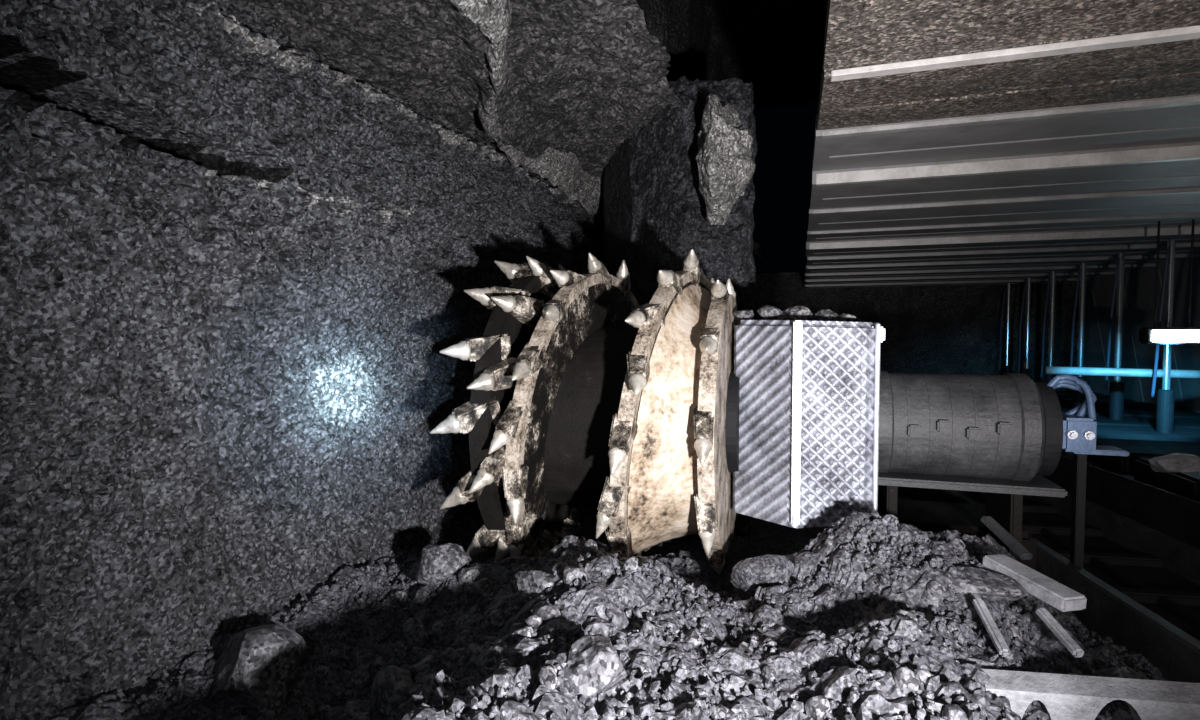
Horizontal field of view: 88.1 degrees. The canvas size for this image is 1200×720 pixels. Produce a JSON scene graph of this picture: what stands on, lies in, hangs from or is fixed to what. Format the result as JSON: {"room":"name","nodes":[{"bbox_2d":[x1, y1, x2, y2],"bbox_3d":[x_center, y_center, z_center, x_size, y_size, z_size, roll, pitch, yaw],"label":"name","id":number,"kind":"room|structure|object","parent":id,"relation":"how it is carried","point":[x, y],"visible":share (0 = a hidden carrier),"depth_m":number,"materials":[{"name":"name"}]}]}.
{"room":"underground passage","nodes":[
{"label":"underground passage","id":0,"kind":"room"},
{"bbox_2d":[0,0,604,719],"bbox_3d":[-0.066,-0.559,8.150,1.083,3.664,14.507,1,2,18],"label":"wall","id":1,"kind":"structure","parent":0,"point":[236,267],"depth_m":2.52,"materials":[{"name":"stone"}]},
{"bbox_2d":[229,0,827,261],"bbox_3d":[1.463,-3.704,7.477,4.100,3.954,14.600,1,2,18],"label":"rock wall","id":2,"kind":"structure","parent":0,"point":[582,76],"depth_m":4.14,"materials":[{"name":"stone"}]},
{"bbox_2d":[449,0,603,222],"bbox_3d":[0.421,-1.739,7.998,0.921,0.630,12.451,1,2,15],"label":"rock band","id":3,"kind":"object","parent":2,"relation":"attached to","point":[563,170],"visible":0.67,"depth_m":4.37,"materials":[{"name":"stone"}]},
{"bbox_2d":[603,76,757,536],"bbox_3d":[0.885,-0.431,6.983,1.688,3.500,5.037,0,2,3],"label":"wall","id":4,"kind":"structure","parent":0,"point":[654,213],"depth_m":4.70,"materials":[{"name":"stone"}]},
{"bbox_2d":[696,94,755,224],"bbox_3d":[0.879,-1.380,4.328,0.396,0.885,0.804,0,2,11],"label":"rock slab","id":5,"kind":"object","parent":4,"relation":"attached to","point":[726,166],"visible":1,"depth_m":4.05,"materials":[{"name":"stone"}]},
{"bbox_2d":[467,450,1136,570],"bbox_3d":[5.038,1.203,7.517,10.200,0.149,16.700,1,2,18],"label":"floor","id":6,"kind":"structure","parent":0,"point":[766,537],"depth_m":4.53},
{"bbox_2d":[51,511,1167,719],"bbox_3d":[0.327,1.036,2.276,3.950,0.800,2.950,1,2,18],"label":"heap","id":7,"kind":"object","parent":6,"relation":"on","point":[357,610],"visible":0.68,"depth_m":2.14,"materials":[{"name":"stone"}]},
{"bbox_2d":[231,715,246,719],"bbox_3d":[-1.237,1.247,2.124,0.056,0.060,0.054,1,2,18],"label":"lump","id":8,"kind":"object","parent":7,"relation":"on","point":[240,717],"visible":1,"depth_m":2.12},
{"bbox_2d":[210,624,307,719],"bbox_3d":[-1.268,1.137,2.278,0.350,0.318,0.297,1,2,18],"label":"lump","id":9,"kind":"object","parent":7,"relation":"on","point":[257,668],"visible":0.91,"depth_m":2.18,"materials":[{"name":"stone"}]},
{"bbox_2d":[315,665,329,680],"bbox_3d":[-1.115,1.254,2.484,0.055,0.058,0.058,1,2,18],"label":"lump","id":10,"kind":"object","parent":7,"relation":"on","point":[322,671],"visible":0.94,"depth_m":2.47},
{"bbox_2d":[317,705,330,716],"bbox_3d":[-1.025,1.315,2.314,0.062,0.061,0.055,2,3,42],"label":"lump","id":11,"kind":"object","parent":7,"relation":"on","point":[322,709],"visible":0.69,"depth_m":2.30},
{"bbox_2d":[341,701,360,719],"bbox_3d":[-0.861,1.226,2.143,0.066,0.071,0.064,-1,2,-21],"label":"lump","id":12,"kind":"object","parent":7,"relation":"on","point":[348,705],"visible":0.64,"depth_m":2.15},
{"bbox_2d":[343,707,361,719],"bbox_3d":[-0.855,1.230,2.137,0.071,0.067,0.064,1,2,18],"label":"lump","id":13,"kind":"object","parent":7,"relation":"on","point":[353,710],"visible":0.69,"depth_m":2.12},
{"bbox_2d":[351,713,370,719],"bbox_3d":[-0.705,1.092,1.819,0.087,0.092,0.079,1,2,18],"label":"lump","id":14,"kind":"object","parent":7,"relation":"on","point":[358,716],"visible":1,"depth_m":1.82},
{"bbox_2d":[371,656,385,669],"bbox_3d":[-0.920,1.270,2.575,0.060,0.069,0.057,0,2,-4],"label":"lump","id":15,"kind":"object","parent":7,"relation":"on","point":[377,662],"visible":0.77,"depth_m":2.56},
{"bbox_2d":[371,666,413,719],"bbox_3d":[-0.646,1.056,1.956,0.146,0.172,0.147,1,2,18],"label":"lump","id":16,"kind":"object","parent":7,"relation":"on","point":[390,688],"visible":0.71,"depth_m":1.91,"materials":[{"name":"stone"}]},
{"bbox_2d":[394,591,405,599],"bbox_3d":[-0.952,1.123,2.955,0.058,0.056,0.051,-2,3,-33],"label":"lump","id":17,"kind":"object","parent":7,"relation":"on","point":[401,594],"visible":0.93,"depth_m":2.94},
{"bbox_2d":[400,618,416,635],"bbox_3d":[-0.835,1.187,2.733,0.088,0.084,0.094,0,2,-3],"label":"lump","id":18,"kind":"object","parent":7,"relation":"on","point":[412,621],"visible":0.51,"depth_m":2.72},
{"bbox_2d":[403,624,414,640],"bbox_3d":[-0.824,1.192,2.703,0.064,0.077,0.078,-2,3,-40],"label":"lump","id":19,"kind":"object","parent":7,"relation":"on","point":[408,628],"visible":0.43,"depth_m":2.69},
{"bbox_2d":[409,684,419,697],"bbox_3d":[-0.555,1.023,1.882,0.049,0.061,0.059,-2,3,-39],"label":"lump","id":20,"kind":"object","parent":7,"relation":"on","point":[412,691],"visible":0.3,"depth_m":1.87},
{"bbox_2d":[407,623,430,646],"bbox_3d":[-0.771,1.176,2.655,0.102,0.096,0.094,1,2,18],"label":"lump","id":21,"kind":"object","parent":7,"relation":"on","point":[419,636],"visible":0.96,"depth_m":2.62,"materials":[{"name":"stone"}]},
{"bbox_2d":[407,655,433,682],"bbox_3d":[-0.672,1.173,2.308,0.097,0.126,0.122,1,2,18],"label":"lump","id":22,"kind":"object","parent":7,"relation":"on","point":[416,669],"visible":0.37,"depth_m":2.29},
{"bbox_2d":[414,590,431,606],"bbox_3d":[-0.807,1.101,2.855,0.080,0.090,0.071,2,3,36],"label":"lump","id":23,"kind":"object","parent":7,"relation":"on","point":[422,598],"visible":0.93,"depth_m":2.83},
{"bbox_2d":[415,585,436,595],"bbox_3d":[-0.808,1.094,2.884,0.086,0.086,0.086,1,2,18],"label":"lump","id":24,"kind":"object","parent":7,"relation":"on","point":[430,589],"visible":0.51,"depth_m":2.88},
{"bbox_2d":[420,673,435,684],"bbox_3d":[-0.465,0.893,1.703,0.055,0.062,0.060,-1,2,-20],"label":"lump","id":25,"kind":"object","parent":7,"relation":"on","point":[429,677],"visible":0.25,"depth_m":1.69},
{"bbox_2d":[429,621,445,638],"bbox_3d":[-0.692,1.155,2.657,0.075,0.068,0.069,1,2,18],"label":"lump","id":26,"kind":"object","parent":7,"relation":"on","point":[438,628],"visible":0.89,"depth_m":2.63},
{"bbox_2d":[416,543,470,586],"bbox_3d":[-0.750,0.978,2.943,0.278,0.208,0.221,1,2,18],"label":"lump","id":27,"kind":"object","parent":7,"relation":"on","point":[438,562],"visible":0.97,"depth_m":2.87,"materials":[{"name":"stone"}]},
{"bbox_2d":[444,647,454,652],"bbox_3d":[-0.562,1.102,2.316,0.047,0.048,0.038,-2,3,-43],"label":"lump","id":28,"kind":"object","parent":7,"relation":"on","point":[449,649],"visible":0.29,"depth_m":2.31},
{"bbox_2d":[458,567,479,586],"bbox_3d":[-0.603,0.997,2.843,0.084,0.091,0.094,2,3,41],"label":"lump","id":29,"kind":"object","parent":7,"relation":"on","point":[466,575],"visible":0.88,"depth_m":2.81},
{"bbox_2d":[464,582,475,595],"bbox_3d":[-0.575,1.032,2.795,0.072,0.063,0.067,1,2,18],"label":"lump","id":30,"kind":"object","parent":7,"relation":"on","point":[469,587],"visible":0.69,"depth_m":2.77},
{"bbox_2d":[463,644,482,660],"bbox_3d":[-0.383,0.922,1.919,0.080,0.072,0.089,0,2,-5],"label":"lump","id":31,"kind":"object","parent":7,"relation":"on","point":[470,649],"visible":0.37,"depth_m":1.92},
{"bbox_2d":[474,577,493,599],"bbox_3d":[-0.526,1.023,2.780,0.089,0.094,0.090,1,2,18],"label":"lump","id":32,"kind":"object","parent":7,"relation":"on","point":[484,585],"visible":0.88,"depth_m":2.76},
{"bbox_2d":[476,646,503,668],"bbox_3d":[-0.319,0.863,1.802,0.081,0.077,0.079,0,2,-5],"label":"lump","id":33,"kind":"object","parent":7,"relation":"on","point":[494,652],"visible":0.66,"depth_m":1.78,"materials":[{"name":"stone"}]},
{"bbox_2d":[487,609,505,628],"bbox_3d":[-0.379,0.955,2.284,0.069,0.074,0.074,1,2,18],"label":"lump","id":34,"kind":"object","parent":7,"relation":"on","point":[496,617],"visible":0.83,"depth_m":2.26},
{"bbox_2d":[511,579,517,592],"bbox_3d":[-0.328,0.967,2.635,0.096,0.096,0.095,1,2,18],"label":"lump","id":35,"kind":"object","parent":7,"relation":"on","point":[514,586],"visible":0.19,"depth_m":2.60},
{"bbox_2d":[508,623,524,632],"bbox_3d":[-0.270,0.896,2.031,0.069,0.062,0.060,1,2,18],"label":"lump","id":36,"kind":"object","parent":7,"relation":"on","point":[513,624],"visible":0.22,"depth_m":2.02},
{"bbox_2d":[514,626,533,639],"bbox_3d":[-0.234,0.844,1.899,0.061,0.057,0.059,-1,3,-26],"label":"lump","id":37,"kind":"object","parent":7,"relation":"on","point":[527,631],"visible":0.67,"depth_m":1.88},
{"bbox_2d":[520,591,530,604],"bbox_3d":[-0.267,0.881,2.287,0.059,0.060,0.055,-2,3,-39],"label":"lump","id":38,"kind":"object","parent":7,"relation":"on","point":[524,596],"visible":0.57,"depth_m":2.27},
{"bbox_2d":[525,615,542,630],"bbox_3d":[-0.208,0.848,1.982,0.058,0.060,0.051,2,3,45],"label":"lump","id":39,"kind":"object","parent":7,"relation":"on","point":[534,621],"visible":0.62,"depth_m":1.97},
{"bbox_2d":[514,570,556,598],"bbox_3d":[-0.227,0.860,2.333,0.150,0.142,0.216,-2,3,-36],"label":"lump","id":40,"kind":"object","parent":7,"relation":"on","point":[535,582],"visible":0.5,"depth_m":2.29,"materials":[{"name":"stone"}]},
{"bbox_2d":[531,601,549,615],"bbox_3d":[-0.192,0.848,2.065,0.079,0.071,0.082,-1,3,-29],"label":"lump","id":41,"kind":"object","parent":7,"relation":"on","point":[540,603],"visible":0.3,"depth_m":2.07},
{"bbox_2d":[534,605,560,624],"bbox_3d":[-0.171,0.837,2.030,0.086,0.076,0.072,1,2,18],"label":"lump","id":42,"kind":"object","parent":7,"relation":"on","point":[547,613],"visible":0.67,"depth_m":2.00,"materials":[{"name":"stone"}]},
{"bbox_2d":[538,666,557,689],"bbox_3d":[-0.128,0.799,1.543,0.047,0.058,0.064,-1,2,-18],"label":"lump","id":43,"kind":"object","parent":7,"relation":"on","point":[547,674],"visible":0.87,"depth_m":1.53,"materials":[{"name":"stone"}]},
{"bbox_2d":[545,559,560,573],"bbox_3d":[-0.180,0.830,2.488,0.092,0.070,0.079,1,2,18],"label":"lump","id":44,"kind":"object","parent":7,"relation":"on","point":[550,564],"visible":0.43,"depth_m":2.47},
{"bbox_2d":[548,543,565,559],"bbox_3d":[-0.178,0.836,2.675,0.090,0.096,0.085,1,2,18],"label":"lump","id":45,"kind":"object","parent":7,"relation":"on","point":[560,548],"visible":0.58,"depth_m":2.65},
{"bbox_2d":[554,574,563,582],"bbox_3d":[-0.152,0.829,2.310,0.062,0.066,0.065,1,2,18],"label":"lump","id":46,"kind":"object","parent":7,"relation":"on","point":[557,577],"visible":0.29,"depth_m":2.29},
{"bbox_2d":[550,562,568,574],"bbox_3d":[-0.146,0.808,2.351,0.078,0.086,0.081,-1,2,-21],"label":"lump","id":47,"kind":"object","parent":7,"relation":"on","point":[558,568],"visible":0.4,"depth_m":2.32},
{"bbox_2d":[556,680,570,693],"bbox_3d":[-0.090,0.817,1.549,0.040,0.038,0.042,1,2,18],"label":"lump","id":48,"kind":"object","parent":7,"relation":"on","point":[564,687],"visible":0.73,"depth_m":1.54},
{"bbox_2d":[560,551,572,557],"bbox_3d":[-0.135,0.812,2.551,0.056,0.056,0.056,-1,3,-32],"label":"lump","id":49,"kind":"object","parent":7,"relation":"on","point":[564,553],"visible":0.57,"depth_m":2.54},
{"bbox_2d":[560,535,579,548],"bbox_3d":[-0.125,0.812,2.700,0.079,0.105,0.099,-2,3,-38],"label":"lump","id":50,"kind":"object","parent":7,"relation":"on","point":[567,540],"visible":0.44,"depth_m":2.68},
{"bbox_2d":[563,566,587,584],"bbox_3d":[-0.091,0.793,2.249,0.091,0.090,0.086,1,2,18],"label":"lump","id":51,"kind":"object","parent":7,"relation":"on","point":[570,574],"visible":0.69,"depth_m":2.22,"materials":[{"name":"stone"}]},
{"bbox_2d":[573,552,581,557],"bbox_3d":[-0.093,0.809,2.543,0.036,0.046,0.049,1,2,18],"label":"lump","id":52,"kind":"object","parent":7,"relation":"on","point":[576,554],"visible":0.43,"depth_m":2.53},
{"bbox_2d":[583,539,597,548],"bbox_3d":[-0.045,0.790,2.594,0.062,0.078,0.059,-2,3,-39],"label":"lump","id":53,"kind":"object","parent":7,"relation":"on","point":[587,544],"visible":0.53,"depth_m":2.58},
{"bbox_2d":[582,546,598,557],"bbox_3d":[-0.038,0.805,2.568,0.076,0.071,0.085,1,2,18],"label":"lump","id":54,"kind":"object","parent":7,"relation":"on","point":[593,550],"visible":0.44,"depth_m":2.55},
{"bbox_2d":[563,634,626,699],"bbox_3d":[-0.009,0.835,1.670,0.165,0.161,0.198,1,2,18],"label":"lump","id":55,"kind":"object","parent":7,"relation":"on","point":[593,667],"visible":0.88,"depth_m":1.61,"materials":[{"name":"stone"}]},
{"bbox_2d":[609,553,619,560],"bbox_3d":[0.051,0.766,2.400,0.053,0.036,0.039,-1,2,-19],"label":"lump","id":56,"kind":"object","parent":7,"relation":"on","point":[613,555],"visible":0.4,"depth_m":2.39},
{"bbox_2d":[623,556,637,571],"bbox_3d":[0.111,0.758,2.293,0.057,0.064,0.053,0,2,-9],"label":"lump","id":57,"kind":"object","parent":7,"relation":"on","point":[631,564],"visible":0.95,"depth_m":2.27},
{"bbox_2d":[636,555,646,561],"bbox_3d":[0.161,0.822,2.511,0.068,0.067,0.055,2,3,34],"label":"lump","id":58,"kind":"object","parent":7,"relation":"on","point":[639,557],"visible":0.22,"depth_m":2.49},
{"bbox_2d":[640,662,651,671],"bbox_3d":[0.132,0.898,1.795,0.040,0.042,0.041,1,2,18],"label":"lump","id":59,"kind":"object","parent":7,"relation":"on","point":[646,668],"visible":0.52,"depth_m":1.78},
{"bbox_2d":[639,621,656,638],"bbox_3d":[0.155,0.869,1.977,0.061,0.072,0.065,1,2,18],"label":"lump","id":60,"kind":"object","parent":7,"relation":"on","point":[647,627],"visible":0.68,"depth_m":1.97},
{"bbox_2d":[654,587,660,596],"bbox_3d":[0.206,0.837,2.229,0.031,0.036,0.037,1,2,18],"label":"lump","id":61,"kind":"object","parent":7,"relation":"on","point":[657,591],"visible":0.99,"depth_m":2.22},
{"bbox_2d":[652,624,663,633],"bbox_3d":[0.180,0.893,2.022,0.052,0.057,0.060,0,2,-11],"label":"lump","id":62,"kind":"object","parent":7,"relation":"on","point":[657,626],"visible":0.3,"depth_m":2.02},
{"bbox_2d":[683,585,695,593],"bbox_3d":[0.333,0.878,2.332,0.051,0.054,0.053,1,2,18],"label":"lump","id":63,"kind":"object","parent":7,"relation":"on","point":[688,587],"visible":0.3,"depth_m":2.33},
{"bbox_2d":[684,631,704,645],"bbox_3d":[0.302,0.903,1.998,0.071,0.055,0.060,1,2,18],"label":"lump","id":64,"kind":"object","parent":7,"relation":"on","point":[691,636],"visible":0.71,"depth_m":1.98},
{"bbox_2d":[716,704,728,718],"bbox_3d":[0.316,0.930,1.634,0.037,0.041,0.046,2,3,35],"label":"lump","id":65,"kind":"object","parent":7,"relation":"on","point":[722,711],"visible":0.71,"depth_m":1.62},
{"bbox_2d":[737,642,753,653],"bbox_3d":[0.454,0.932,1.965,0.069,0.052,0.064,0,2,-6],"label":"lump","id":66,"kind":"object","parent":7,"relation":"on","point":[743,646],"visible":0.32,"depth_m":1.96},
{"bbox_2d":[754,586,763,597],"bbox_3d":[0.651,0.953,2.517,0.054,0.064,0.048,1,2,18],"label":"lump","id":67,"kind":"object","parent":7,"relation":"on","point":[758,591],"visible":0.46,"depth_m":2.51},
{"bbox_2d":[730,554,793,599],"bbox_3d":[0.700,0.947,2.673,0.218,0.240,0.270,-2,3,-39],"label":"lump","id":68,"kind":"object","parent":7,"relation":"on","point":[764,571],"visible":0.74,"depth_m":2.61,"materials":[{"name":"stone"}]},
{"bbox_2d":[757,611,767,617],"bbox_3d":[0.591,0.927,2.241,0.045,0.044,0.033,0,2,-9],"label":"lump","id":69,"kind":"object","parent":7,"relation":"on","point":[761,614],"visible":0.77,"depth_m":2.23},
{"bbox_2d":[762,666,775,679],"bbox_3d":[0.495,0.916,1.817,0.041,0.032,0.034,1,2,18],"label":"lump","id":70,"kind":"object","parent":7,"relation":"on","point":[766,671],"visible":0.97,"depth_m":1.81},
{"bbox_2d":[803,625,812,631],"bbox_3d":[0.765,0.993,2.280,0.040,0.030,0.028,0,2,9],"label":"lump","id":71,"kind":"object","parent":7,"relation":"on","point":[806,628],"visible":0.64,"depth_m":2.27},
{"bbox_2d":[806,630,822,636],"bbox_3d":[0.687,0.889,1.980,0.060,0.052,0.043,-2,3,-39],"label":"lump","id":72,"kind":"object","parent":7,"relation":"on","point":[817,632],"visible":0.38,"depth_m":1.97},
{"bbox_2d":[805,695,829,719],"bbox_3d":[0.580,0.930,1.659,0.056,0.067,0.068,-1,3,-24],"label":"lump","id":73,"kind":"object","parent":7,"relation":"on","point":[816,707],"visible":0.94,"depth_m":1.64,"materials":[{"name":"stone"}]},
{"bbox_2d":[825,538,833,545],"bbox_3d":[0.962,0.769,2.591,0.037,0.045,0.041,-1,3,-32],"label":"lump","id":74,"kind":"object","parent":7,"relation":"on","point":[828,542],"visible":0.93,"depth_m":2.58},
{"bbox_2d":[830,635,847,649],"bbox_3d":[0.739,0.876,1.917,0.058,0.055,0.057,1,2,18],"label":"lump","id":75,"kind":"object","parent":7,"relation":"on","point":[842,641],"visible":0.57,"depth_m":1.89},
{"bbox_2d":[852,553,869,567],"bbox_3d":[1.017,0.782,2.416,0.066,0.062,0.068,1,2,18],"label":"lump","id":76,"kind":"object","parent":7,"relation":"on","point":[858,559],"visible":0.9,"depth_m":2.40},
{"bbox_2d":[871,661,881,668],"bbox_3d":[0.783,0.863,1.759,0.030,0.032,0.034,1,2,18],"label":"lump","id":77,"kind":"object","parent":7,"relation":"on","point":[876,664],"visible":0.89,"depth_m":1.75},
{"bbox_2d":[893,667,918,694],"bbox_3d":[0.797,0.835,1.617,0.059,0.069,0.054,1,2,18],"label":"lump","id":78,"kind":"object","parent":7,"relation":"on","point":[906,680],"visible":0.99,"depth_m":1.60,"materials":[{"name":"stone"}]},
{"bbox_2d":[895,610,917,620],"bbox_3d":[0.978,0.825,1.983,0.068,0.054,0.050,1,2,18],"label":"lump","id":79,"kind":"object","parent":7,"relation":"on","point":[904,613],"visible":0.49,"depth_m":1.97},
{"bbox_2d":[914,668,933,692],"bbox_3d":[0.868,0.858,1.660,0.058,0.060,0.047,1,2,18],"label":"lump","id":80,"kind":"object","parent":7,"relation":"on","point":[924,674],"visible":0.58,"depth_m":1.65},
{"bbox_2d":[927,581,945,597],"bbox_3d":[1.195,0.815,2.198,0.065,0.063,0.056,1,2,18],"label":"lump","id":81,"kind":"object","parent":7,"relation":"on","point":[934,588],"visible":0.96,"depth_m":2.19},
{"bbox_2d":[946,621,961,633],"bbox_3d":[1.155,0.874,2.016,0.057,0.051,0.053,1,2,18],"label":"lump","id":82,"kind":"object","parent":7,"relation":"on","point":[954,626],"visible":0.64,"depth_m":2.00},
{"bbox_2d":[950,538,965,552],"bbox_3d":[1.419,0.738,2.465,0.052,0.064,0.053,-2,3,-40],"label":"lump","id":83,"kind":"object","parent":7,"relation":"on","point":[958,544],"visible":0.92,"depth_m":2.45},
{"bbox_2d":[941,567,1027,600],"bbox_3d":[1.375,0.818,2.232,0.286,0.096,0.154,1,2,18],"label":"lump","id":84,"kind":"object","parent":7,"relation":"on","point":[978,581],"visible":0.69,"depth_m":2.20,"materials":[{"name":"stone"}]},
{"bbox_2d":[973,598,1010,656],"bbox_3d":[1.243,0.846,1.972,0.030,0.087,0.254,1,2,14],"label":"rod","id":85,"kind":"object","parent":7,"relation":"on","point":[989,623],"visible":1,"depth_m":1.95,"materials":[{"name":"wood"}]},
{"bbox_2d":[1002,698,1010,709],"bbox_3d":[1.105,0.945,1.693,0.032,0.046,0.039,1,2,18],"label":"lump","id":86,"kind":"object","parent":7,"relation":"on","point":[1006,703],"visible":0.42,"depth_m":1.68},
{"bbox_2d":[981,516,1032,559],"bbox_3d":[1.762,0.769,2.695,0.050,0.111,0.272,0,2,-3],"label":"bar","id":87,"kind":"object","parent":7,"relation":"on","point":[996,528],"visible":1,"depth_m":2.67,"materials":[{"name":"wood"}]},
{"bbox_2d":[1004,609,1015,620],"bbox_3d":[1.460,0.913,2.214,0.037,0.039,0.039,1,2,18],"label":"lump","id":88,"kind":"object","parent":7,"relation":"on","point":[1012,616],"visible":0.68,"depth_m":2.20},
{"bbox_2d":[1006,624,1023,644],"bbox_3d":[1.389,0.923,2.091,0.056,0.062,0.058,0,2,-10],"label":"lump","id":89,"kind":"object","parent":7,"relation":"on","point":[1017,633],"visible":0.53,"depth_m":2.08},
{"bbox_2d":[982,554,1086,611],"bbox_3d":[1.570,0.805,2.259,0.100,0.078,0.348,0,2,-12],"label":"bar","id":90,"kind":"object","parent":7,"relation":"on","point":[1050,591],"visible":0.94,"depth_m":2.20,"materials":[{"name":"wood"}]},
{"bbox_2d":[1036,608,1083,656],"bbox_3d":[1.434,0.848,1.937,0.030,0.070,0.207,0,2,7],"label":"bar","id":91,"kind":"object","parent":7,"relation":"on","point":[1055,627],"visible":1,"depth_m":1.92,"materials":[{"name":"wood"}]},
{"bbox_2d":[982,669,1199,719],"bbox_3d":[1.330,0.999,1.687,0.511,0.297,0.070,1,2,18],"label":"scalloped plate","id":92,"kind":"object","parent":7,"relation":"on","point":[1061,696],"visible":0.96,"depth_m":1.67,"materials":[{"name":"metal"}]},
{"bbox_2d":[1093,667,1150,703],"bbox_3d":[1.729,1.071,2.034,0.163,0.119,0.142,1,2,18],"label":"lump","id":93,"kind":"object","parent":7,"relation":"on","point":[1116,672],"visible":0.23,"depth_m":2.03,"materials":[{"name":"stone"}]},
{"bbox_2d":[804,278,1109,394],"bbox_3d":[8.080,-0.534,14.546,6.270,2.940,1.292,1,2,18],"label":"support","id":94,"kind":"object","parent":6,"relation":"on","point":[1093,356],"visible":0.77,"depth_m":13.72,"materials":[{"name":"metal"}]},
{"bbox_2d":[804,271,1143,401],"bbox_3d":[7.678,-0.489,13.310,6.275,2.950,1.292,1,2,18],"label":"support","id":95,"kind":"object","parent":6,"relation":"on","point":[1102,282],"visible":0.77,"depth_m":12.70,"materials":[{"name":"metal"}]},
{"bbox_2d":[805,263,1184,409],"bbox_3d":[7.277,-0.445,12.074,6.276,2.960,1.292,1,2,18],"label":"support","id":96,"kind":"object","parent":6,"relation":"on","point":[1139,279],"visible":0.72,"depth_m":11.48,"materials":[{"name":"metal"}]},
{"bbox_2d":[805,225,1199,441],"bbox_3d":[6.073,-0.311,8.367,6.289,2.990,1.292,1,2,18],"label":"support","id":97,"kind":"object","parent":6,"relation":"on","point":[1164,430],"visible":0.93,"depth_m":8.00,"materials":[{"name":"metal"}]},
{"bbox_2d":[806,253,1199,418],"bbox_3d":[6.882,-0.400,10.836,6.268,2.970,1.292,1,2,18],"label":"support","id":98,"kind":"object","parent":6,"relation":"on","point":[1187,356],"visible":0.57,"depth_m":10.30,"materials":[{"name":"metal"}]},
{"bbox_2d":[806,212,1199,474],"bbox_3d":[5.674,-0.286,7.130,6.287,3.040,1.292,1,2,18],"label":"support","id":99,"kind":"object","parent":6,"relation":"on","point":[1136,448],"visible":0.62,"depth_m":7.07,"materials":[{"name":"metal"}]},
{"bbox_2d":[1139,219,1199,343],"bbox_3d":[6.239,-0.854,6.739,0.520,1.355,0.205,1,2,18],"label":"work lamp","id":100,"kind":"object","parent":99,"relation":"hanging from","point":[1147,335],"visible":0.88,"depth_m":6.70,"materials":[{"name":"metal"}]},
{"bbox_2d":[807,242,1199,428],"bbox_3d":[6.486,-0.355,9.599,6.260,2.980,1.292,1,2,18],"label":"support","id":101,"kind":"object","parent":6,"relation":"on","point":[1116,393],"visible":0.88,"depth_m":9.19,"materials":[{"name":"metal"}]},
{"bbox_2d":[808,187,1199,501],"bbox_3d":[5.277,-0.209,5.894,6.281,2.985,1.292,1,2,18],"label":"support","id":102,"kind":"object","parent":6,"relation":"on","point":[1171,200],"visible":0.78,"depth_m":6.05,"materials":[{"name":"metal"}]},
{"bbox_2d":[810,142,1199,209],"bbox_3d":[4.881,-0.162,4.657,6.275,2.990,1.292,1,2,18],"label":"support","id":103,"kind":"object","parent":6,"relation":"on","point":[1177,165],"visible":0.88,"depth_m":4.84,"materials":[{"name":"metal"}]},
{"bbox_2d":[812,94,1199,170],"bbox_3d":[4.481,-0.140,3.420,6.276,3.045,1.292,1,2,18],"label":"support","id":104,"kind":"object","parent":6,"relation":"on","point":[1175,119],"visible":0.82,"depth_m":3.82,"materials":[{"name":"metal"}]},
{"bbox_2d":[817,23,1199,130],"bbox_3d":[4.084,-0.049,2.184,6.271,2.963,1.292,1,2,18],"label":"support","id":105,"kind":"object","parent":6,"relation":"on","point":[1160,62],"visible":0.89,"depth_m":2.67,"materials":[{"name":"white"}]},
{"bbox_2d":[824,0,1199,68],"bbox_3d":[3.682,0.080,0.952,6.275,2.804,1.292,1,2,18],"label":"support","id":106,"kind":"object","parent":6,"relation":"on","point":[857,32],"visible":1,"depth_m":2.08,"materials":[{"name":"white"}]},
{"bbox_2d":[898,455,1199,682],"bbox_3d":[3.121,1.014,4.666,0.970,0.500,6.364,0,2,10],"label":"conveyor","id":107,"kind":"object","parent":6,"relation":"on","point":[1139,577],"visible":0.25,"depth_m":3.54,"materials":[{"name":"metal"}]},
{"bbox_2d":[430,249,1128,575],"bbox_3d":[0.996,0.339,3.375,3.268,1.859,1.912,1,2,13],"label":"coal shearer","id":108,"kind":"object","parent":107,"relation":"on","point":[670,416],"visible":0.94,"depth_m":3.05,"materials":[{"name":"metal"}]},
{"bbox_2d":[733,310,753,319],"bbox_3d":[0.770,-0.239,3.331,0.112,0.063,0.076,1,2,18],"label":"lump","id":109,"kind":"object","parent":108,"relation":"on","point":[742,314],"visible":0.94,"depth_m":3.31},
{"bbox_2d":[757,305,781,319],"bbox_3d":[0.900,-0.247,3.296,0.132,0.092,0.107,1,2,18],"label":"lump","id":110,"kind":"object","parent":108,"relation":"on","point":[768,312],"visible":0.87,"depth_m":3.25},
{"bbox_2d":[774,311,785,319],"bbox_3d":[0.976,-0.229,3.280,0.115,0.060,0.086,1,2,18],"label":"lump","id":111,"kind":"object","parent":108,"relation":"on","point":[781,316],"visible":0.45,"depth_m":3.25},
{"bbox_2d":[784,306,812,320],"bbox_3d":[1.038,-0.240,3.253,0.154,0.093,0.103,0,2,1],"label":"lump","id":112,"kind":"object","parent":108,"relation":"on","point":[803,313],"visible":0.83,"depth_m":3.22,"materials":[{"name":"stone"}]},
{"bbox_2d":[813,309,839,320],"bbox_3d":[1.181,-0.226,3.212,0.118,0.073,0.122,-1,3,-24],"label":"lump","id":113,"kind":"object","parent":108,"relation":"on","point":[822,315],"visible":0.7,"depth_m":3.18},
{"bbox_2d":[838,313,859,321],"bbox_3d":[1.274,-0.214,3.179,0.114,0.055,0.082,1,2,18],"label":"lump","id":114,"kind":"object","parent":108,"relation":"on","point":[843,317],"visible":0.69,"depth_m":3.15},
{"bbox_2d":[1148,453,1199,472],"bbox_3d":[4.687,0.839,5.045,0.398,0.180,0.223,1,2,18],"label":"lump","id":115,"kind":"object","parent":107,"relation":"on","point":[1174,462],"visible":1,"depth_m":4.97,"materials":[{"name":"stone"}]},
{"bbox_2d":[752,272,1092,390],"bbox_3d":[7.956,-0.597,14.858,10.002,3.200,0.464,1,2,18],"label":"wall","id":116,"kind":"structure","parent":0,"point":[932,329],"depth_m":14.78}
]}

